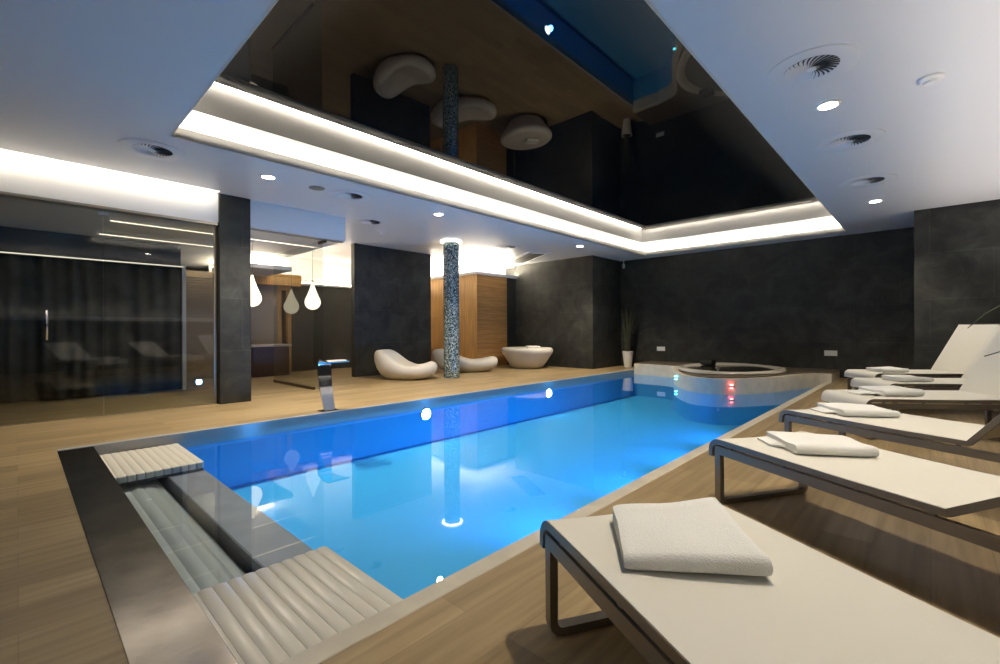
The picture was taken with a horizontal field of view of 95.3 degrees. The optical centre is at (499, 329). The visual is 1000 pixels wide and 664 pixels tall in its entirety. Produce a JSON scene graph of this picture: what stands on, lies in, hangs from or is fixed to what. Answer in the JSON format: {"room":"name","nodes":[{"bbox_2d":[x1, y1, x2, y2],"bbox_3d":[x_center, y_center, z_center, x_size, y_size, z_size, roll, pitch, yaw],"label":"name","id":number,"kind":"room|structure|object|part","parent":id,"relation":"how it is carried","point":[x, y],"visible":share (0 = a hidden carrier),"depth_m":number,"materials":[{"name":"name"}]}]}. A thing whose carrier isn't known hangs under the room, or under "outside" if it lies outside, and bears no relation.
{"room":"spa","nodes":[
{"label":"spa","id":0,"kind":"room"},
{"bbox_2d":[0,226,180,401],"bbox_3d":[-7.945,-0.235,6.918,0.150,2.740,5.160,0,0,43],"label":"wall","id":1,"kind":"structure","parent":0,"point":[11,239],"depth_m":7.76,"materials":[{"name":"glass"}]},
{"bbox_2d":[0,250,182,403],"bbox_3d":[-7.268,-0.048,7.228,0.125,2.320,3.740,0,0,43],"label":"pleated curtain","id":2,"kind":"object","parent":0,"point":[114,326],"visible":0.99,"depth_m":7.58,"materials":[{"name":"black fabric"}]},
{"bbox_3d":[-7.275,-1.178,7.231,0.100,0.060,3.740,0,0,43],"label":"curtain rail","id":3,"kind":"part","parent":2,"relation":"part of","materials":[{"name":"silver metal"}]},
{"bbox_2d":[0,196,336,270],"bbox_3d":[-7.639,-1.818,7.984,6.340,0.437,7.140,0,0,43],"label":"ceiling","id":4,"kind":"structure","parent":0,"point":[195,241],"depth_m":7.38,"materials":[{"name":"white paint"}]},
{"bbox_2d":[212,263,291,275],"bbox_3d":[-5.891,-1.499,10.812,1.600,0.230,1.250,0,0,43],"label":"raft","id":5,"kind":"object","parent":4,"relation":"hanging from","point":[258,269],"visible":0.41,"depth_m":10.61,"materials":[{"name":"white paint"}]},
{"bbox_2d":[251,241,261,306],"bbox_3d":[-4.541,-1.025,8.350,0.308,1.190,0.308,0,0,43],"label":"pendant lamp","id":6,"kind":"object","parent":4,"relation":"hanging from","point":[256,298],"visible":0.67,"depth_m":8.29,"materials":[{"name":"white glass"}]},
{"bbox_3d":[-4.540,-0.723,8.350,0.308,0.585,0.308,0,0,43],"label":"lamp shade","id":7,"kind":"part","parent":6,"relation":"part of","materials":[{"name":"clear glass"}]},
{"bbox_2d":[0,149,344,241],"bbox_3d":[-5.218,-1.952,5.699,0.320,0.690,7.140,0,0,43],"label":"light","id":8,"kind":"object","parent":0,"point":[20,173],"depth_m":6.15,"materials":[{"name":"white paint"}]},
{"bbox_2d":[0,210,216,426],"bbox_3d":[-5.135,-0.225,6.071,0.030,2.695,2.385,0,0,43],"label":"window","id":9,"kind":"structure","parent":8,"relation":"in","point":[214,227],"depth_m":6.91,"materials":[{"name":"clear glass"}]},
{"bbox_2d":[45,210,107,339],"bbox_3d":[-5.562,-0.229,5.580,0.072,2.683,1.175,0,0,43],"label":"door","id":10,"kind":"structure","parent":9,"relation":"attached to","point":[102,213],"depth_m":5.57,"materials":[{"name":"clear glass"}]},
{"bbox_3d":[-5.550,-0.056,5.580,0.055,0.360,0.024,0,0,43],"label":"handle","id":11,"kind":"part","parent":10,"relation":"part of","materials":[{"name":"silver metal"}]},
{"bbox_3d":[-5.134,1.116,6.065,0.030,0.012,2.370,0,0,43],"label":"sill","id":12,"kind":"part","parent":9,"relation":"part of","materials":[{"name":"beige wood"}]},
{"bbox_2d":[0,191,343,242],"bbox_3d":[-4.427,-1.598,6.776,0.130,0.045,4.490,0,0,43],"label":"trim","id":13,"kind":"structure","parent":8,"relation":"attached to","point":[2,193],"depth_m":6.06,"materials":[{"name":"beige"}]},
{"bbox_2d":[273,240,326,389],"bbox_3d":[-3.990,-0.248,8.989,2.420,2.730,0.042,0,0,43],"label":"window","id":14,"kind":"structure","parent":8,"relation":"in","point":[324,241],"depth_m":8.92,"materials":[{"name":"clear glass"}]},
{"bbox_3d":[-4.166,1.093,9.161,1.920,0.050,0.042,0,0,43],"label":"floor rail","id":15,"kind":"part","parent":14,"relation":"part of","materials":[{"name":"brown metal"}]},
{"bbox_2d":[216,193,250,403],"bbox_3d":[-4.119,-0.467,7.053,0.170,3.170,0.430,0,0,43],"label":"wall column","id":16,"kind":"structure","parent":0,"point":[233,239],"depth_m":6.98,"materials":[{"name":"stone"}]},
{"bbox_2d":[186,269,285,343],"bbox_3d":[-7.091,-0.429,13.288,0.150,3.420,15.900,0,0,43],"label":"wall","id":17,"kind":"structure","parent":0,"point":[283,292],"depth_m":13.76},
{"bbox_2d":[208,257,350,285],"bbox_3d":[-5.265,-1.612,13.589,0.100,0.870,5.950,0,0,43],"label":"wall","id":18,"kind":"structure","parent":0,"point":[324,272],"depth_m":13.43,"materials":[{"name":"white paint"}]},
{"bbox_2d":[251,284,351,370],"bbox_3d":[-4.707,-0.059,13.481,0.150,2.360,5.250,0,0,43],"label":"wall","id":19,"kind":"structure","parent":0,"point":[324,332],"depth_m":12.76,"materials":[{"name":"clear glass"}]},
{"bbox_2d":[253,274,300,286],"bbox_3d":[-5.917,-1.324,11.950,0.200,0.300,1.330,0,0,43],"label":"trim","id":20,"kind":"structure","parent":19,"relation":"attached to","point":[278,279],"depth_m":11.97,"materials":[{"name":"brown wood"}]},
{"bbox_2d":[277,286,291,371],"bbox_3d":[-5.836,-0.054,12.291,0.120,2.360,0.370,0,0,43],"label":"door","id":21,"kind":"structure","parent":19,"relation":"in","point":[279,288],"depth_m":12.32,"materials":[{"name":"brown wood"}]},
{"bbox_2d":[301,283,350,288],"bbox_3d":[-4.911,-1.279,13.256,0.230,0.080,5.950,0,0,43],"label":"trim","id":22,"kind":"structure","parent":19,"relation":"attached to","point":[306,284],"depth_m":13.06,"materials":[{"name":"white paint"}]},
{"bbox_2d":[351,243,430,376],"bbox_3d":[-2.718,-0.473,11.657,0.150,3.170,2.270,0,0,43],"label":"wall","id":23,"kind":"structure","parent":0,"point":[391,288],"depth_m":11.44,"materials":[{"name":"stone"}]},
{"bbox_2d":[431,263,505,276],"bbox_3d":[-1.656,-1.878,15.812,3.900,0.370,1.240,0,0,43],"label":"wall","id":24,"kind":"structure","parent":0,"point":[476,266],"depth_m":14.47,"materials":[{"name":"white paint"}]},
{"bbox_2d":[431,271,516,279],"bbox_3d":[-1.660,-1.678,15.442,4.400,0.090,1.795,0,0,43],"label":"trim","id":25,"kind":"structure","parent":24,"relation":"attached to","point":[471,272],"depth_m":13.80,"materials":[{"name":"white paint"}]},
{"bbox_2d":[431,274,506,365],"bbox_3d":[-1.808,-0.262,15.316,4.350,2.740,1.300,0,0,43],"label":"wood wall panel","id":26,"kind":"object","parent":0,"point":[482,298],"visible":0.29,"depth_m":13.79,"materials":[{"name":"brown wood"}]},
{"bbox_2d":[0,0,999,269],"bbox_3d":[-1.137,-2.090,7.766,16.100,0.050,15.750,0,0,43],"label":"ceiling","id":27,"kind":"structure","parent":0,"point":[79,78],"depth_m":4.11,"materials":[{"name":"white paint"}]},
{"bbox_2d":[117,139,185,160],"bbox_3d":[-3.959,-2.046,5.198,0.620,0.014,0.620,0,0,43],"label":"ceiling vent","id":28,"kind":"object","parent":27,"relation":"in","point":[141,147],"visible":1,"depth_m":5.17,"materials":[{"name":"white"}]},
{"bbox_2d":[260,174,276,179],"bbox_3d":[-3.108,-2.050,6.114,0.210,0.012,0.210,0,0,43],"label":"recessed light","id":29,"kind":"object","parent":27,"relation":"in","point":[264,176],"visible":1,"depth_m":6.10,"materials":[{"name":"white plastic"}]},
{"bbox_2d":[283,288,298,313],"bbox_3d":[-4.900,-1.214,10.695,0.338,1.670,0.338,0,0,43],"label":"pendant lamp","id":30,"kind":"object","parent":27,"relation":"hanging from","point":[291,306],"visible":0.91,"depth_m":10.60,"materials":[{"name":"beige glass"}]},
{"bbox_2d":[304,250,320,309],"bbox_3d":[-3.842,-1.233,9.339,0.308,1.640,0.308,0,0,43],"label":"pendant lamp","id":31,"kind":"object","parent":27,"relation":"hanging from","point":[312,300],"visible":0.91,"depth_m":9.26,"materials":[{"name":"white glass"}]},
{"bbox_3d":[-3.840,-0.706,9.339,0.308,0.585,0.308,0,0,43],"label":"lamp shade","id":32,"kind":"part","parent":31,"relation":"part of","materials":[{"name":"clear glass"}]},
{"bbox_3d":[-3.843,-1.523,9.339,0.007,1.060,0.007,0,0,-24],"label":"cord","id":33,"kind":"part","parent":31,"relation":"part of","materials":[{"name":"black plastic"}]},
{"bbox_2d":[309,186,324,190],"bbox_3d":[-2.656,-2.052,6.608,0.220,0.012,0.220,0,0,43],"label":"ceiling speaker","id":34,"kind":"object","parent":27,"relation":"attached to","point":[318,188],"visible":1,"depth_m":6.59,"materials":[{"name":"grey"}]},
{"bbox_2d":[328,190,370,201],"bbox_3d":[-2.307,-2.053,7.007,0.620,0.014,0.620,0,0,43],"label":"ceiling vent","id":35,"kind":"object","parent":27,"relation":"in","point":[343,195],"visible":1,"depth_m":6.98,"materials":[{"name":"white"}]},
{"bbox_2d":[353,218,386,225],"bbox_3d":[-2.476,-2.052,8.693,0.620,0.014,0.620,0,0,43],"label":"ceiling vent","id":36,"kind":"object","parent":27,"relation":"in","point":[361,221],"visible":1,"depth_m":8.68,"materials":[{"name":"white"}]},
{"bbox_2d":[433,213,444,215],"bbox_3d":[-1.094,-2.059,8.118,0.210,0.012,0.210,0,0,43],"label":"recessed light","id":37,"kind":"object","parent":27,"relation":"in","point":[435,214],"visible":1,"depth_m":8.12,"materials":[{"name":"white plastic"}]},
{"bbox_2d":[169,0,846,255],"bbox_3d":[1.968,-2.138,7.298,4.580,0.121,11.110,0,0,43],"label":"trim","id":38,"kind":"structure","parent":27,"relation":"attached to","point":[178,132],"depth_m":6.41,"materials":[{"name":"paint"}]},
{"bbox_2d":[496,245,519,248],"bbox_3d":[0.198,-2.064,11.367,0.620,0.014,0.620,0,0,43],"label":"ceiling vent","id":39,"kind":"object","parent":27,"relation":"in","point":[499,246],"visible":1,"depth_m":11.37,"materials":[{"name":"white metal"}]},
{"bbox_2d":[179,110,840,251],"bbox_3d":[1.967,-2.319,7.298,5.000,0.380,11.530,0,0,43],"label":"light","id":40,"kind":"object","parent":27,"relation":"attached to","point":[197,121],"depth_m":7.71,"materials":[{"name":"white paint"}]},
{"bbox_2d":[193,0,831,242],"bbox_3d":[1.966,-2.529,7.298,5.040,0.040,11.570,0,0,43],"label":"ceiling","id":41,"kind":"structure","parent":40,"relation":"attached to","point":[594,114],"depth_m":5.09,"materials":[{"name":"black"}]},
{"bbox_2d":[505,251,550,263],"bbox_3d":[0.758,-2.056,13.053,0.640,0.035,1.960,0,0,-18],"label":"ceiling cassette","id":42,"kind":"structure","parent":27,"relation":"attached to","point":[527,257],"depth_m":12.85,"materials":[{"name":"white paint"}]},
{"bbox_2d":[514,254,541,261],"bbox_3d":[0.786,-2.052,12.967,0.300,0.018,1.420,0,0,-18],"label":"ceiling vent","id":43,"kind":"object","parent":42,"relation":"in","point":[525,258],"depth_m":12.95,"materials":[{"name":"grey"}]},
{"bbox_2d":[766,44,860,89],"bbox_3d":[2.475,-2.074,3.623,0.620,0.014,0.620,0,0,43],"label":"ceiling vent","id":44,"kind":"object","parent":27,"relation":"in","point":[817,65],"visible":1,"depth_m":3.59,"materials":[{"name":"white"}]},
{"bbox_2d":[814,99,841,110],"bbox_3d":[3.038,-2.077,4.220,0.210,0.012,0.210,0,0,43],"label":"recessed light","id":45,"kind":"object","parent":27,"relation":"in","point":[830,104],"visible":1,"depth_m":4.21,"materials":[{"name":"white plastic"}]},
{"bbox_2d":[815,129,885,152],"bbox_3d":[3.863,-2.080,5.036,0.620,0.014,0.620,0,0,43],"label":"ceiling vent","id":46,"kind":"object","parent":27,"relation":"in","point":[856,139],"visible":1,"depth_m":5.01,"materials":[{"name":"white"}]},
{"bbox_2d":[840,174,896,187],"bbox_3d":[5.167,-2.086,6.404,0.620,0.014,0.620,0,0,43],"label":"ceiling vent","id":47,"kind":"object","parent":27,"relation":"in","point":[875,179],"visible":1,"depth_m":6.37,"materials":[{"name":"white"}]},
{"bbox_2d":[867,199,883,202],"bbox_3d":[6.100,-2.091,7.407,0.210,0.012,0.210,0,0,43],"label":"recessed light","id":48,"kind":"object","parent":27,"relation":"in","point":[876,200],"visible":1,"depth_m":7.40,"materials":[{"name":"white plastic"}]},
{"bbox_2d":[917,72,944,86],"bbox_3d":[3.560,-2.061,3.768,0.170,0.050,0.170,0,0,43],"label":"smoke detector","id":49,"kind":"object","parent":27,"relation":"attached to","point":[931,79],"visible":1,"depth_m":3.73,"materials":[{"name":"white plastic"}]},
{"bbox_2d":[0,365,999,663],"bbox_3d":[-1.122,1.180,7.766,16.100,0.150,15.750,0,0,43],"label":"floor","id":50,"kind":"structure","parent":0,"point":[55,609],"depth_m":2.40,"materials":[{"name":"brown wood"}]},
{"bbox_2d":[57,447,238,663],"bbox_3d":[-2.450,1.189,2.833,4.180,0.164,0.250,0,0,43],"label":"pool border","id":51,"kind":"object","parent":50,"relation":"attached to","point":[157,618],"visible":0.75,"depth_m":1.99,"materials":[{"name":"silver metal"}]},
{"bbox_2d":[181,265,186,389],"bbox_3d":[-5.973,-0.044,8.605,0.100,2.340,0.060,0,0,43],"label":"trim","id":52,"kind":"structure","parent":50,"relation":"on","point":[183,270],"depth_m":8.57,"materials":[{"name":"white paint"}]},
{"bbox_2d":[186,270,213,379],"bbox_3d":[-6.949,-0.120,10.646,0.080,2.500,1.950,0,0,43],"label":"slatted screen","id":53,"kind":"object","parent":50,"relation":"on","point":[199,284],"visible":0.31,"depth_m":10.59,"materials":[{"name":"beige"}]},
{"bbox_2d":[251,344,291,377],"bbox_3d":[-5.736,0.740,11.258,0.600,0.770,0.940,0,0,43],"label":"counter","id":54,"kind":"object","parent":50,"relation":"on","point":[266,359],"depth_m":11.06,"materials":[{"name":"brown wood"}]},
{"bbox_2d":[317,359,348,412],"bbox_3d":[-2.295,0.753,6.197,0.431,0.714,0.300,0,0,43],"label":"spout","id":55,"kind":"object","parent":50,"relation":"on","point":[323,365],"visible":1,"depth_m":6.27,"materials":[{"name":"silver metal"}]},
{"bbox_3d":[-2.356,1.103,6.256,0.180,0.014,0.240,0,0,43],"label":"plate","id":56,"kind":"part","parent":55,"relation":"part of","materials":[{"name":"silver metal"}]},
{"bbox_2d":[374,349,437,379],"bbox_3d":[-2.138,0.779,10.367,1.431,0.660,0.923,0,0,7],"label":"seat","id":57,"kind":"object","parent":50,"relation":"on","point":[390,364],"visible":1,"depth_m":10.02,"materials":[{"name":"beige plastic"}]},
{"bbox_2d":[441,239,460,377],"bbox_3d":[-1.131,-0.480,10.607,0.480,3.170,0.480,0,0,43],"label":"column","id":58,"kind":"structure","parent":50,"relation":"on","point":[450,246],"depth_m":10.45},
{"bbox_2d":[185,382,740,598],"bbox_3d":[1.734,1.748,7.308,4.840,0.990,12.400,0,0,43],"label":"swimming pool","id":59,"kind":"object","parent":50,"relation":"in","point":[411,502],"visible":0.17,"depth_m":5.65,"materials":[{"name":"blue liquid"}]},
{"bbox_2d":[120,479,245,592],"bbox_3d":[-2.259,1.674,3.077,4.230,0.712,0.412,0,0,43],"label":"roll","id":60,"kind":"object","parent":59,"relation":"in","point":[199,560],"visible":0.22,"depth_m":2.90,"materials":[{"name":"grey plastic"}]},
{"bbox_2d":[157,477,264,573],"bbox_3d":[-2.264,1.765,3.071,4.240,0.990,0.470,0,0,43],"label":"trim","id":61,"kind":"structure","parent":59,"relation":"attached to","point":[239,554],"depth_m":3.04,"materials":[{"name":"grey"}]},
{"bbox_2d":[169,470,312,566],"bbox_3d":[-2.012,1.295,3.341,4.240,0.028,0.270,0,0,43],"label":"trim","id":62,"kind":"structure","parent":59,"relation":"on","point":[268,542],"depth_m":3.06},
{"bbox_2d":[100,443,203,485],"bbox_3d":[-3.315,1.246,4.284,1.010,0.078,0.675,0,0,43],"label":"grate","id":63,"kind":"object","parent":62,"relation":"on","point":[145,464],"visible":0.93,"depth_m":4.14,"materials":[{"name":"beige plastic"}]},
{"bbox_2d":[192,546,402,663],"bbox_3d":[-0.912,1.235,2.017,0.818,0.078,0.675,0,0,43],"label":"grate","id":64,"kind":"object","parent":62,"relation":"on","point":[272,614],"visible":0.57,"depth_m":1.99,"materials":[{"name":"beige plastic"}]},
{"bbox_2d":[57,369,633,454],"bbox_3d":[0.112,1.183,8.732,0.070,0.173,12.350,0,0,43],"label":"pool edge","id":65,"kind":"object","parent":59,"relation":"attached to","point":[186,439],"depth_m":5.99,"materials":[{"name":"grey stone"}]},
{"bbox_2d":[420,407,431,420],"bbox_3d":[-1.182,1.345,7.294,0.020,0.220,0.220,0,0,43],"label":"lamp","id":66,"kind":"object","parent":59,"relation":"attached to","point":[425,414],"visible":1,"depth_m":7.28,"materials":[{"name":"silver metal"}]},
{"bbox_2d":[545,388,551,397],"bbox_3d":[1.034,1.335,9.643,0.020,0.220,0.220,0,0,43],"label":"lamp","id":67,"kind":"object","parent":59,"relation":"attached to","point":[548,393],"visible":1,"depth_m":9.62,"materials":[{"name":"silver metal"}]},
{"bbox_2d":[279,382,830,663],"bbox_3d":[2.940,1.170,5.377,0.170,0.174,11.350,0,0,43],"label":"pool edge","id":68,"kind":"structure","parent":59,"relation":"on","point":[339,642],"depth_m":2.03,"materials":[{"name":"beige stone"}]},
{"bbox_2d":[634,361,839,424],"bbox_3d":[4.739,1.337,10.370,4.409,0.885,3.615,0,0,43],"label":"platform","id":69,"kind":"object","parent":59,"relation":"on","point":[701,398],"visible":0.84,"depth_m":8.86,"materials":[{"name":"beige stone"}]},
{"bbox_2d":[678,360,785,374],"bbox_3d":[5.153,0.815,10.237,2.219,0.155,2.642,0,0,12],"label":"hot tub","id":70,"kind":"object","parent":69,"relation":"on","point":[709,367],"visible":1,"depth_m":10.02,"materials":[{"name":"beige stone"}]},
{"bbox_2d":[432,349,497,371],"bbox_3d":[-0.931,0.804,12.168,1.750,0.600,0.923,0,0,-3],"label":"seat","id":71,"kind":"object","parent":50,"relation":"on","point":[486,363],"visible":0.77,"depth_m":11.81,"materials":[{"name":"beige plastic"}]},
{"bbox_2d":[501,347,552,368],"bbox_3d":[0.785,0.802,13.287,1.600,0.590,1.360,0,0,43],"label":"seat","id":72,"kind":"object","parent":50,"relation":"on","point":[517,357],"visible":0.96,"depth_m":12.77,"materials":[{"name":"beige plastic"}]},
{"bbox_2d":[619,304,635,367],"bbox_3d":[3.719,0.150,13.277,0.469,1.867,0.328,0,0,43],"label":"potted grass","id":73,"kind":"object","parent":50,"relation":"on","point":[627,355],"depth_m":13.22,"materials":[{"name":"white"}]},
{"bbox_2d":[581,373,816,390],"bbox_3d":[1.755,1.192,7.334,4.240,0.001,12.130,0,0,43],"label":"trim","id":74,"kind":"object","parent":50,"relation":"in","point":[629,378],"visible":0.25,"depth_m":10.88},
{"bbox_2d":[540,506,999,663],"bbox_3d":[0.794,0.682,0.871,0.722,0.829,2.004,0,0,-18],"label":"sun lounger","id":75,"kind":"object","parent":50,"relation":"on","point":[814,607],"visible":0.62,"depth_m":1.15,"materials":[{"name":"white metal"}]},
{"bbox_3d":[0.515,0.935,1.750,0.720,0.324,0.044,0,0,-18],"label":"leg","id":76,"kind":"part","parent":75,"relation":"part of","materials":[{"name":"brown metal"}]},
{"bbox_3d":[0.475,0.760,0.738,0.032,0.050,1.945,0,0,-18],"label":"rail","id":77,"kind":"part","parent":75,"relation":"part of","materials":[{"name":"brown metal"}]},
{"bbox_3d":[0.352,0.750,1.123,0.026,0.116,1.253,0,0,-18],"label":"seat rail","id":78,"kind":"part","parent":75,"relation":"part of","materials":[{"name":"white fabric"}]},
{"bbox_2d":[613,497,772,575],"bbox_3d":[0.594,0.668,1.535,0.403,0.061,0.509,0,0,8],"label":"folded towel","id":79,"kind":"object","parent":75,"relation":"on","point":[700,535],"visible":1,"depth_m":1.40,"materials":[{"name":"white fabric"}]},
{"bbox_2d":[709,431,999,552],"bbox_3d":[1.976,0.687,2.085,0.722,0.808,2.004,0,0,-17],"label":"sun lounger","id":80,"kind":"object","parent":50,"relation":"on","point":[935,488],"visible":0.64,"depth_m":2.16,"materials":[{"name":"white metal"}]},
{"bbox_3d":[1.713,0.930,2.970,0.720,0.324,0.044,0,0,-17],"label":"leg","id":81,"kind":"part","parent":80,"relation":"part of","materials":[{"name":"brown metal"}]},
{"bbox_2d":[757,431,879,456],"bbox_3d":[1.842,0.664,2.683,0.471,0.057,0.390,0,0,8],"label":"folded towel","id":82,"kind":"object","parent":80,"relation":"on","point":[798,443],"visible":1,"depth_m":2.57,"materials":[{"name":"white fabric"}]},
{"bbox_3d":[1.539,0.745,2.345,0.026,0.116,1.253,0,0,-17],"label":"seat rail","id":83,"kind":"part","parent":80,"relation":"part of","materials":[{"name":"brown metal"}]},
{"bbox_3d":[1.806,0.500,1.448,0.026,0.428,0.637,0,0,-17],"label":"backrest rail","id":84,"kind":"part","parent":80,"relation":"part of","materials":[{"name":"brown metal"}]},
{"bbox_2d":[779,409,999,462],"bbox_3d":[3.108,0.594,3.150,0.722,0.984,2.004,0,0,-21],"label":"sun lounger","id":85,"kind":"object","parent":50,"relation":"on","point":[954,432],"visible":0.68,"depth_m":3.23,"materials":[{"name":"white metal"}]},
{"bbox_3d":[2.784,0.925,4.014,0.720,0.324,0.044,0,0,-21],"label":"leg","id":86,"kind":"part","parent":85,"relation":"part of","materials":[{"name":"brown metal"}]},
{"bbox_2d":[810,403,900,416],"bbox_3d":[2.910,0.658,3.778,0.481,0.060,0.391,0,0,7],"label":"folded towel","id":87,"kind":"object","parent":85,"relation":"on","point":[843,409],"visible":1,"depth_m":3.67,"materials":[{"name":"white fabric"}]},
{"bbox_3d":[2.654,0.740,3.379,0.026,0.116,1.253,0,0,-21],"label":"seat rail","id":88,"kind":"part","parent":85,"relation":"part of","materials":[{"name":"brown metal"}]},
{"bbox_3d":[2.954,0.405,2.579,0.026,0.602,0.479,0,0,-21],"label":"backrest rail","id":89,"kind":"part","parent":85,"relation":"part of","materials":[{"name":"brown metal"}]},
{"bbox_3d":[3.442,0.747,3.244,0.032,0.050,1.945,0,0,-21],"label":"rail","id":90,"kind":"part","parent":85,"relation":"part of","materials":[{"name":"brown metal"}]},
{"bbox_2d":[821,330,999,438],"bbox_3d":[4.619,0.506,4.738,2.004,1.147,0.722,0,0,5],"label":"sun lounger","id":91,"kind":"object","parent":50,"relation":"on","point":[980,390],"visible":0.75,"depth_m":4.73,"materials":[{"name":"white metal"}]},
{"bbox_3d":[3.702,0.921,4.824,0.044,0.324,0.720,0,0,5],"label":"leg","id":92,"kind":"part","parent":91,"relation":"part of","materials":[{"name":"grey metal"}]},
{"bbox_2d":[847,385,924,395],"bbox_3d":[4.070,0.646,4.847,0.562,0.073,0.373,0,0,1],"label":"folded towel","id":93,"kind":"object","parent":91,"relation":"on","point":[891,390],"visible":1,"depth_m":4.74,"materials":[{"name":"white fabric"}]},
{"bbox_3d":[4.310,0.733,4.420,1.443,0.116,0.026,0,0,5],"label":"seat rail","id":94,"kind":"part","parent":91,"relation":"part of","materials":[{"name":"brown metal"}]},
{"bbox_3d":[4.617,0.742,4.392,1.945,0.050,0.032,0,0,5],"label":"rail","id":95,"kind":"part","parent":91,"relation":"part of","materials":[{"name":"brown metal"}]},
{"bbox_3d":[5.340,0.914,4.671,0.044,0.324,0.720,0,0,5],"label":"leg","id":96,"kind":"part","parent":91,"relation":"part of","materials":[{"name":"brown metal"}]},
{"bbox_2d":[844,324,996,389],"bbox_3d":[6.802,0.488,7.284,2.004,1.163,0.722,0,0,5],"label":"sun lounger","id":97,"kind":"object","parent":50,"relation":"on","point":[964,344],"visible":0.73,"depth_m":7.25,"materials":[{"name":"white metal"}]},
{"bbox_3d":[5.884,0.912,7.370,0.044,0.324,0.720,0,0,5],"label":"leg","id":98,"kind":"part","parent":97,"relation":"part of","materials":[{"name":"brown metal"}]},
{"bbox_2d":[866,366,909,371],"bbox_3d":[6.282,0.639,7.398,0.425,0.069,0.350,0,0,1],"label":"folded towel","id":99,"kind":"object","parent":97,"relation":"on","point":[887,368],"visible":1,"depth_m":7.26,"materials":[{"name":"white fabric"}]},
{"bbox_3d":[6.452,0.724,6.971,1.363,0.116,0.026,0,0,5],"label":"seat rail","id":100,"kind":"part","parent":97,"relation":"part of","materials":[{"name":"brown metal"}]},
{"bbox_3d":[6.800,0.732,6.938,1.945,0.050,0.032,0,0,5],"label":"rail","id":101,"kind":"part","parent":97,"relation":"part of","materials":[{"name":"brown metal"}]},
{"bbox_2d":[850,324,999,410],"bbox_3d":[5.912,0.500,5.992,2.004,1.147,0.722,0,0,5],"label":"sun lounger","id":102,"kind":"object","parent":50,"relation":"on","point":[950,383],"visible":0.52,"depth_m":6.11,"materials":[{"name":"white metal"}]},
{"bbox_2d":[881,375,933,381],"bbox_3d":[5.443,0.645,6.097,0.401,0.064,0.350,0,0,1],"label":"folded towel","id":103,"kind":"object","parent":102,"relation":"on","point":[902,378],"visible":1,"depth_m":5.95,"materials":[{"name":"white fabric"}]},
{"bbox_3d":[5.603,0.727,5.675,1.443,0.116,0.026,0,0,5],"label":"seat rail","id":104,"kind":"part","parent":102,"relation":"part of","materials":[{"name":"brown metal"}]},
{"bbox_3d":[5.911,0.736,5.646,1.945,0.050,0.032,0,0,5],"label":"rail","id":105,"kind":"part","parent":102,"relation":"part of","materials":[{"name":"brown metal"}]},
{"bbox_2d":[967,305,999,356],"bbox_3d":[4.630,0.374,3.545,1.401,1.412,1.075,0,0,-19],"label":"potted palm","id":106,"kind":"object","parent":50,"relation":"on","point":[999,305],"visible":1,"depth_m":3.84,"materials":[{"name":"green plant"}]},
{"bbox_2d":[506,269,514,275],"bbox_3d":[-0.339,-0.533,17.056,4.500,3.270,1.150,0,0,43],"label":"wall","id":107,"kind":"structure","parent":0,"point":[511,271],"depth_m":15.59,"materials":[{"name":"white paint"}]},
{"bbox_2d":[507,278,515,364],"bbox_3d":[-1.220,-0.265,15.961,4.320,2.740,0.445,0,0,43],"label":"wall","id":108,"kind":"structure","parent":0,"point":[511,283],"depth_m":14.49,"materials":[{"name":"black"}]},
{"bbox_2d":[515,255,620,368],"bbox_3d":[2.129,-0.469,14.316,2.890,3.420,1.750,0,0,43],"label":"wall pier","id":109,"kind":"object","parent":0,"point":[570,306],"visible":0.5,"depth_m":13.37,"materials":[{"name":"stone"}]},
{"bbox_2d":[622,351,632,367],"bbox_3d":[3.721,0.849,13.266,0.310,0.470,0.310,0,0,43],"label":"pot","id":110,"kind":"object","parent":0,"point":[627,355],"depth_m":13.16,"materials":[{"name":"white ceramic"}]},
{"bbox_2d":[621,227,914,378],"bbox_3d":[5.350,-0.683,12.376,9.200,3.820,0.150,0,0,43],"label":"wall","id":111,"kind":"structure","parent":0,"point":[784,304],"depth_m":10.92,"materials":[{"name":"stone"}]},
{"bbox_2d":[657,347,664,350],"bbox_3d":[4.590,0.541,12.981,0.206,0.091,0.020,0,0,43],"label":"wall socket","id":112,"kind":"object","parent":111,"relation":"attached to","point":[658,348],"visible":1,"depth_m":12.97,"materials":[{"name":"white plastic"}]},
{"bbox_2d":[824,350,836,355],"bbox_3d":[7.454,0.520,10.278,0.221,0.117,0.020,0,0,43],"label":"wall socket","id":113,"kind":"object","parent":111,"relation":"attached to","point":[826,352],"visible":1,"depth_m":10.28,"materials":[{"name":"white plastic"}]},
{"bbox_2d":[914,199,999,386],"bbox_3d":[8.714,-0.498,7.999,2.100,3.420,1.900,0,0,43],"label":"wall pier","id":114,"kind":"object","parent":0,"point":[957,247],"visible":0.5,"depth_m":7.70,"materials":[{"name":"stone"}]}
]}

